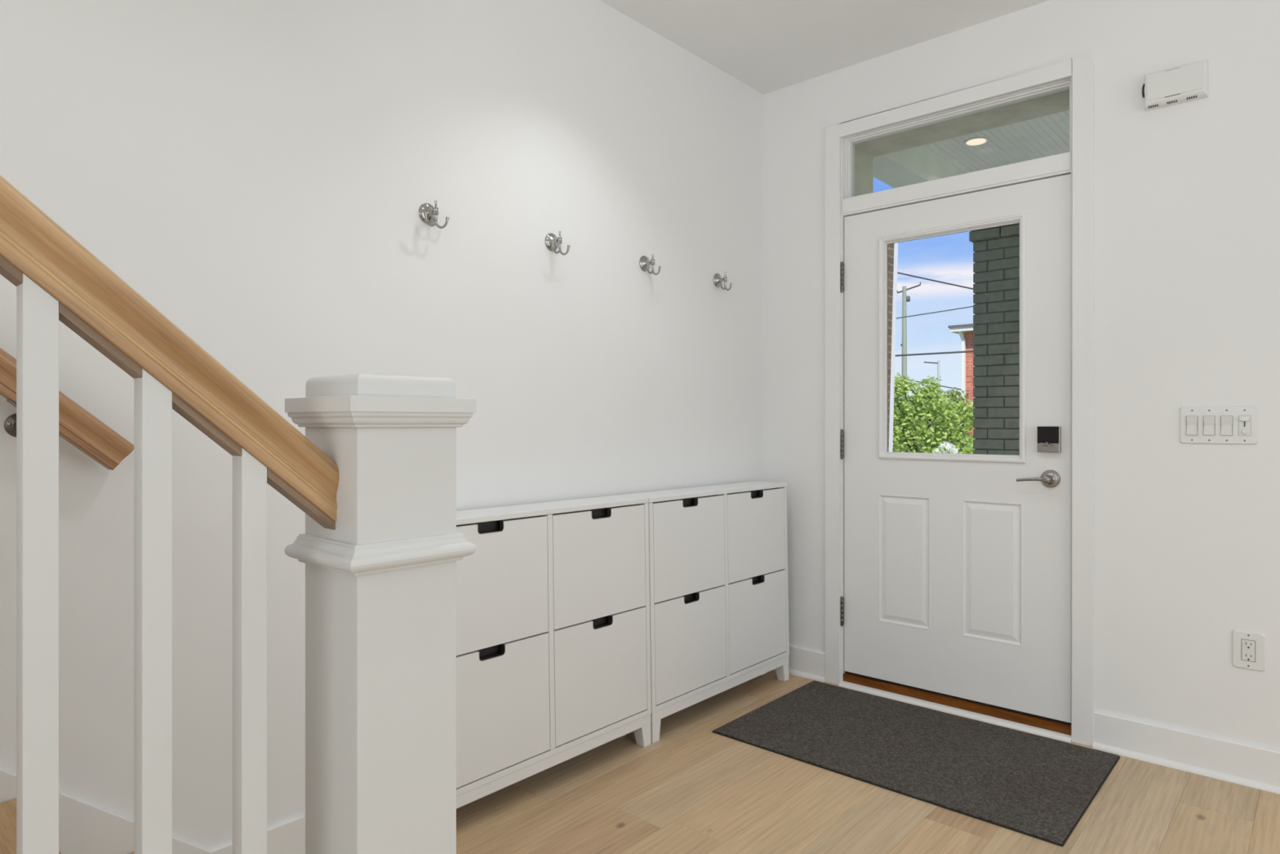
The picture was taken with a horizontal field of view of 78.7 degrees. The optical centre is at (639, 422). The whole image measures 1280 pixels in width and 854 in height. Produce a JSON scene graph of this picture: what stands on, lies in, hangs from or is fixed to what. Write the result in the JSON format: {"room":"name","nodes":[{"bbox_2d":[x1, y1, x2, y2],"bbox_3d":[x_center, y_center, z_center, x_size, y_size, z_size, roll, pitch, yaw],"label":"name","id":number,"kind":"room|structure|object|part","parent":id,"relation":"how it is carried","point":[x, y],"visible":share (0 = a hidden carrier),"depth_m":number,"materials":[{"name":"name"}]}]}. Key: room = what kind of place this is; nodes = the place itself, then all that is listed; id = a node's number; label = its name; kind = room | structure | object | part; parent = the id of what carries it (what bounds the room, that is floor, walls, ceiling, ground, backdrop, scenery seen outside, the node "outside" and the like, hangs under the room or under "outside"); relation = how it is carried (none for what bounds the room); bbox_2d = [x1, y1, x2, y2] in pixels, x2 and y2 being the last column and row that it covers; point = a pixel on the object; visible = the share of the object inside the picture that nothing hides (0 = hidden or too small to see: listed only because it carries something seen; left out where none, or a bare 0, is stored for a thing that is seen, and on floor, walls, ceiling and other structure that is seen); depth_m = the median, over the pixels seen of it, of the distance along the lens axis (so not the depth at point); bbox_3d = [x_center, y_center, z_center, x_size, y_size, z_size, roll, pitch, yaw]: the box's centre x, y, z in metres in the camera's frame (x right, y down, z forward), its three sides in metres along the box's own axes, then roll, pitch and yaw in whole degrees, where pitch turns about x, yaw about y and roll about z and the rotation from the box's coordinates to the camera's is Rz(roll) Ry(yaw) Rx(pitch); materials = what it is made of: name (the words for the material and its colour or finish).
{"room":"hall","nodes":[
{"label":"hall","id":0,"kind":"room"},
{"bbox_2d":[0,0,763,848],"bbox_3d":[-1.996,-0.107,0.979,0.150,2.964,7.870,0,0,42],"label":"wall","id":1,"kind":"structure","parent":0,"point":[260,173],"depth_m":2.18,"materials":[{"name":"paint"}]},
{"bbox_2d":[0,347,133,470],"bbox_3d":[-1.635,-0.558,1.200,0.095,1.322,1.480,0,0,42],"label":"wall handrail","id":2,"kind":"object","parent":1,"relation":"attached to","point":[78,427],"visible":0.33,"depth_m":1.65,"materials":[{"name":"brown wood"}]},
{"bbox_2d":[0,767,210,853],"bbox_3d":[-1.755,0.233,1.123,0.019,1.884,2.106,0,0,42],"label":"trim","id":3,"kind":"structure","parent":1,"relation":"attached to","point":[85,827],"depth_m":1.72,"materials":[{"name":"paint"}]},
{"bbox_2d":[207,812,305,853],"bbox_3d":[-0.232,1.111,2.822,0.030,0.128,2.470,0,0,42],"label":"baseboard","id":4,"kind":"structure","parent":1,"relation":"attached to","point":[287,836],"depth_m":2.04,"materials":[{"name":"paint"}]},
{"bbox_2d":[418,200,448,228],"bbox_3d":[-0.628,-0.628,2.361,0.054,0.082,0.088,0,0,42],"label":"coat hook","id":5,"kind":"object","parent":1,"relation":"attached to","point":[428,214],"visible":1,"depth_m":2.36,"materials":[{"name":"silver metal"}]},
{"bbox_3d":[-0.627,-0.606,2.334,0.011,0.038,0.048,0,0,32],"label":"hook arm","id":6,"kind":"part","parent":5,"relation":"part of","materials":[{"name":"silver metal"}]},
{"bbox_3d":[-0.622,-0.638,2.356,0.034,0.061,0.019,0,0,42],"label":"post","id":7,"kind":"part","parent":5,"relation":"part of","materials":[{"name":"silver metal"}]},
{"bbox_3d":[-0.600,-0.606,2.364,0.048,0.038,0.011,0,0,-41],"label":"hook arm","id":8,"kind":"part","parent":5,"relation":"part of","materials":[{"name":"silver metal"}]},
{"bbox_2d":[544,231,570,255],"bbox_3d":[-0.293,-0.628,2.737,0.054,0.082,0.088,0,0,42],"label":"coat hook","id":9,"kind":"object","parent":1,"relation":"attached to","point":[552,242],"visible":1,"depth_m":2.73,"materials":[{"name":"silver metal"}]},
{"bbox_3d":[-0.292,-0.606,2.710,0.011,0.038,0.048,0,0,32],"label":"hook arm","id":10,"kind":"part","parent":9,"relation":"part of","materials":[{"name":"silver metal"}]},
{"bbox_3d":[-0.286,-0.638,2.732,0.034,0.061,0.019,0,0,42],"label":"post","id":11,"kind":"part","parent":9,"relation":"part of","materials":[{"name":"silver metal"}]},
{"bbox_3d":[-0.265,-0.606,2.739,0.048,0.038,0.011,0,0,-41],"label":"hook arm","id":12,"kind":"part","parent":9,"relation":"part of","materials":[{"name":"silver metal"}]},
{"bbox_2d":[639,253,661,275],"bbox_3d":[0.038,-0.628,3.108,0.054,0.082,0.088,0,0,42],"label":"coat hook","id":13,"kind":"object","parent":1,"relation":"attached to","point":[644,262],"visible":1,"depth_m":3.10,"materials":[{"name":"silver metal"}]},
{"bbox_3d":[0.038,-0.606,3.080,0.011,0.038,0.048,0,0,32],"label":"hook arm","id":14,"kind":"part","parent":13,"relation":"part of","materials":[{"name":"silver metal"}]},
{"bbox_3d":[0.044,-0.638,3.102,0.034,0.061,0.019,0,0,42],"label":"post","id":15,"kind":"part","parent":13,"relation":"part of","materials":[{"name":"silver metal"}]},
{"bbox_3d":[0.066,-0.606,3.110,0.048,0.038,0.011,0,0,-41],"label":"hook arm","id":16,"kind":"part","parent":13,"relation":"part of","materials":[{"name":"silver metal"}]},
{"bbox_2d":[713,271,732,290],"bbox_3d":[0.366,-0.628,3.476,0.054,0.082,0.088,0,0,42],"label":"coat hook","id":17,"kind":"object","parent":1,"relation":"attached to","point":[717,280],"visible":1,"depth_m":3.47,"materials":[{"name":"silver metal"}]},
{"bbox_3d":[0.373,-0.638,3.471,0.034,0.061,0.019,0,0,42],"label":"post","id":18,"kind":"part","parent":17,"relation":"part of","materials":[{"name":"silver metal"}]},
{"bbox_3d":[0.367,-0.606,3.449,0.011,0.038,0.048,0,0,32],"label":"hook arm","id":19,"kind":"part","parent":17,"relation":"part of","materials":[{"name":"silver metal"}]},
{"bbox_3d":[0.394,-0.606,3.478,0.048,0.038,0.011,0,0,-41],"label":"hook arm","id":20,"kind":"part","parent":17,"relation":"part of","materials":[{"name":"silver metal"}]},
{"bbox_2d":[600,0,1049,94],"bbox_3d":[-0.336,-1.664,-0.502,4.600,0.150,7.870,0,0,42],"label":"ceiling","id":21,"kind":"structure","parent":0,"point":[768,46],"depth_m":3.13,"materials":[{"name":"paint"}]},
{"bbox_2d":[456,670,1279,853],"bbox_3d":[-0.326,1.185,-0.490,4.340,0.020,7.640,0,0,42],"label":"floor","id":22,"kind":"structure","parent":0,"point":[694,789],"depth_m":2.37,"materials":[{"name":"brown wood"}]},
{"bbox_2d":[0,798,133,853],"bbox_3d":[-1.308,0.482,0.865,0.989,1.386,1.634,0,0,42],"label":"staircase","id":23,"kind":"structure","parent":22,"relation":"on","point":[7,809],"depth_m":1.50,"materials":[{"name":"brown wood"}]},
{"bbox_2d":[16,272,58,853],"bbox_3d":[-0.690,0.305,0.894,0.033,0.946,0.033,0,0,42],"label":"baluster","id":24,"kind":"object","parent":23,"relation":"on","point":[37,310],"visible":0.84,"depth_m":0.88,"materials":[{"name":"paint"}]},
{"bbox_2d":[133,368,172,853],"bbox_3d":[-0.612,0.356,0.981,0.033,0.846,0.033,0,0,42],"label":"baluster","id":25,"kind":"object","parent":23,"relation":"on","point":[153,401],"visible":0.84,"depth_m":0.97,"materials":[{"name":"paint"}]},
{"bbox_2d":[232,447,266,853],"bbox_3d":[-0.534,0.505,1.068,0.033,0.943,0.033,0,0,42],"label":"baluster","id":26,"kind":"object","parent":23,"relation":"on","point":[249,474],"visible":0.84,"depth_m":1.05,"materials":[{"name":"paint"}]},
{"bbox_2d":[284,373,476,853],"bbox_3d":[-0.403,0.552,1.216,0.205,1.246,0.210,0,0,42],"label":"newel post","id":27,"kind":"object","parent":22,"relation":"on","point":[380,585],"visible":1,"depth_m":1.15,"materials":[{"name":"paint"}]},
{"bbox_2d":[0,175,339,529],"bbox_3d":[-0.954,-0.533,0.598,0.056,1.380,1.489,0,0,42],"label":"stair handrail","id":28,"kind":"object","parent":27,"relation":"attached to","point":[95,304],"visible":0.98,"depth_m":0.96,"materials":[{"name":"brown wood"}]},
{"bbox_3d":[-0.403,0.193,1.216,0.205,0.043,0.210,0,0,42],"label":"collar moulding","id":29,"kind":"part","parent":27,"relation":"part of","materials":[{"name":"paint"}]},
{"bbox_3d":[-0.403,-0.015,1.216,0.204,0.044,0.209,0,0,42],"label":"cap moulding","id":30,"kind":"part","parent":27,"relation":"part of","materials":[{"name":"paint"}]},
{"bbox_2d":[456,495,651,808],"bbox_3d":[-0.346,0.726,2.556,0.184,0.898,0.961,0,0,42],"label":"cabinet","id":31,"kind":"object","parent":22,"relation":"on","point":[553,637],"visible":0.74,"depth_m":2.49,"materials":[{"name":"wood"}]},
{"bbox_3d":[-0.449,0.483,2.333,0.023,0.367,0.446,0,0,42],"label":"flap door","id":32,"kind":"part","parent":31,"relation":"part of","materials":[{"name":"wood"}]},
{"bbox_3d":[-0.444,0.857,2.328,0.023,0.370,0.446,0,0,42],"label":"flap door","id":33,"kind":"part","parent":31,"relation":"part of","materials":[{"name":"wood"}]},
{"bbox_3d":[-0.351,0.285,2.561,0.171,0.018,0.961,0,0,42],"label":"panel","id":34,"kind":"part","parent":31,"relation":"part of","materials":[{"name":"wood"}]},
{"bbox_3d":[-0.136,0.483,2.684,0.023,0.367,0.446,0,0,42],"label":"flap door","id":35,"kind":"part","parent":31,"relation":"part of","materials":[{"name":"wood"}]},
{"bbox_3d":[-0.131,0.857,2.679,0.023,0.370,0.446,0,0,42],"label":"flap door","id":36,"kind":"part","parent":31,"relation":"part of","materials":[{"name":"wood"}]},
{"bbox_3d":[0.005,1.137,2.851,0.051,0.075,0.048,0,0,42],"label":"leg","id":37,"kind":"part","parent":31,"relation":"part of","materials":[{"name":"wood"}]},
{"bbox_2d":[616,480,789,742],"bbox_3d":[0.296,0.726,3.277,0.184,0.898,0.961,0,0,42],"label":"cabinet","id":38,"kind":"object","parent":22,"relation":"on","point":[718,553],"visible":0.86,"depth_m":3.16,"materials":[{"name":"wood"}]},
{"bbox_3d":[0.044,1.137,2.894,0.051,0.075,0.048,0,0,42],"label":"leg","id":39,"kind":"part","parent":38,"relation":"part of","materials":[{"name":"wood"}]},
{"bbox_3d":[0.194,0.483,3.054,0.023,0.367,0.446,0,0,42],"label":"flap door","id":40,"kind":"part","parent":38,"relation":"part of","materials":[{"name":"wood"}]},
{"bbox_3d":[0.199,0.857,3.049,0.023,0.370,0.446,0,0,42],"label":"flap door","id":41,"kind":"part","parent":38,"relation":"part of","materials":[{"name":"wood"}]},
{"bbox_3d":[0.291,0.285,3.281,0.171,0.018,0.961,0,0,42],"label":"panel","id":42,"kind":"part","parent":38,"relation":"part of","materials":[{"name":"wood"}]},
{"bbox_3d":[0.507,0.483,3.405,0.023,0.367,0.446,0,0,42],"label":"flap door","id":43,"kind":"part","parent":38,"relation":"part of","materials":[{"name":"wood"}]},
{"bbox_3d":[0.512,0.857,3.400,0.023,0.370,0.446,0,0,42],"label":"flap door","id":44,"kind":"part","parent":38,"relation":"part of","materials":[{"name":"wood"}]},
{"bbox_3d":[0.648,1.137,3.571,0.051,0.075,0.048,0,0,42],"label":"leg","id":45,"kind":"part","parent":38,"relation":"part of","materials":[{"name":"wood"}]},
{"bbox_2d":[711,680,1119,846],"bbox_3d":[0.979,1.171,2.849,1.203,0.008,0.774,0,0,42],"label":"doormat","id":46,"kind":"object","parent":22,"relation":"on","point":[1039,787],"visible":1,"depth_m":2.73,"materials":[{"name":"grey fabric"}]},
{"bbox_2d":[763,0,1279,750],"bbox_3d":[2.243,-0.107,2.391,4.300,2.964,0.120,0,0,42],"label":"wall","id":47,"kind":"structure","parent":0,"point":[1187,194],"depth_m":2.72,"materials":[{"name":"paint"}]},
{"bbox_2d":[838,680,1071,742],"bbox_3d":[1.243,1.167,3.184,0.931,0.016,0.033,0,0,42],"label":"trim","id":48,"kind":"structure","parent":47,"relation":"attached to","point":[1017,726],"depth_m":3.13,"materials":[{"name":"paint"}]},
{"bbox_2d":[840,173,1071,724],"bbox_3d":[1.251,0.100,3.199,0.924,2.047,0.124,0,0,42],"label":"door","id":49,"kind":"structure","parent":47,"relation":"in","point":[956,436],"depth_m":3.17,"materials":[{"name":"paint"}]},
{"bbox_3d":[1.125,0.588,3.324,0.227,0.554,0.007,0,0,42],"label":"raised panel","id":50,"kind":"part","parent":49,"relation":"part of","materials":[{"name":"paint"}]},
{"bbox_3d":[1.264,-0.325,3.201,0.597,0.963,0.030,0,0,42],"label":"glazing frame","id":51,"kind":"part","parent":49,"relation":"part of","materials":[{"name":"paint"}]},
{"bbox_3d":[1.274,-0.329,3.217,0.561,0.917,0.008,0,0,42],"label":"glass pane","id":52,"kind":"part","parent":49,"relation":"part of","materials":[{"name":"clear glass"}]},
{"bbox_3d":[1.392,0.587,3.086,0.227,0.552,0.007,0,0,42],"label":"raised panel","id":53,"kind":"part","parent":49,"relation":"part of","materials":[{"name":"paint"}]},
{"bbox_3d":[1.487,0.211,2.942,0.118,0.027,0.055,0,0,42],"label":"lever","id":54,"kind":"part","parent":49,"relation":"part of","materials":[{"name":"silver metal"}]},
{"bbox_3d":[1.543,0.211,2.936,0.067,0.067,0.017,0,0,42],"label":"handle","id":55,"kind":"part","parent":49,"relation":"part of","materials":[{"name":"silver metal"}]},
{"bbox_2d":[841,77,1071,735],"bbox_3d":[1.292,-0.060,3.238,0.960,2.470,0.126,0,0,42],"label":"trim","id":56,"kind":"structure","parent":47,"relation":"attached to","point":[1058,165],"depth_m":3.25,"materials":[{"name":"paint"}]},
{"bbox_2d":[843,671,1071,735],"bbox_3d":[1.287,1.150,3.232,0.921,0.050,0.096,0,0,42],"label":"trim","id":57,"kind":"structure","parent":47,"relation":"attached to","point":[1033,721],"depth_m":3.15,"materials":[{"name":"brown wood"}]},
{"bbox_2d":[844,78,1071,199],"bbox_3d":[1.281,-1.141,3.226,0.921,0.279,0.063,0,0,42],"label":"window","id":58,"kind":"structure","parent":47,"relation":"in","point":[1033,123],"depth_m":3.21,"materials":[{"name":"glass"}]},
{"bbox_2d":[825,53,1094,746],"bbox_3d":[1.247,-0.082,3.189,1.074,2.514,0.022,0,0,42],"label":"trim","id":59,"kind":"structure","parent":47,"relation":"attached to","point":[1081,70],"depth_m":2.87,"materials":[{"name":"paint"}]},
{"bbox_2d":[772,644,1279,794],"bbox_3d":[2.193,1.111,2.335,4.300,0.128,0.030,0,0,42],"label":"baseboard","id":60,"kind":"structure","parent":47,"relation":"attached to","point":[1245,764],"depth_m":2.66,"materials":[{"name":"paint"}]},
{"bbox_2d":[1142,59,1208,111],"bbox_3d":[1.820,-1.150,2.659,0.188,0.122,0.042,0,0,42],"label":"door chime","id":61,"kind":"object","parent":47,"relation":"attached to","point":[1187,82],"visible":1,"depth_m":2.64,"materials":[{"name":"white plastic"}]},
{"bbox_2d":[1179,404,1257,444],"bbox_3d":[1.918,0.008,2.588,0.207,0.128,0.019,0,0,42],"label":"light switch","id":62,"kind":"object","parent":47,"relation":"attached to","point":[1198,424],"visible":1,"depth_m":2.58,"materials":[{"name":"white plastic"}]},
{"bbox_3d":[1.967,-0.011,2.538,0.028,0.013,0.010,0,0,42],"label":"dimmer knob","id":63,"kind":"part","parent":62,"relation":"part of","materials":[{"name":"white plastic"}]},
{"bbox_2d":[1231,629,1265,671],"bbox_3d":[1.980,0.742,2.539,0.087,0.123,0.008,0,0,42],"label":"wall outlet","id":64,"kind":"object","parent":47,"relation":"attached to","point":[1248,648],"visible":1,"depth_m":2.54,"materials":[{"name":"white plastic"}]},
{"bbox_2d":[1241,639,1254,662],"bbox_3d":[1.978,0.741,2.537,0.034,0.067,0.002,0,0,42],"label":"receptacle","id":65,"kind":"object","parent":64,"relation":"attached to","point":[1247,645],"depth_m":2.54,"materials":[{"name":"white plastic"}]}
]}

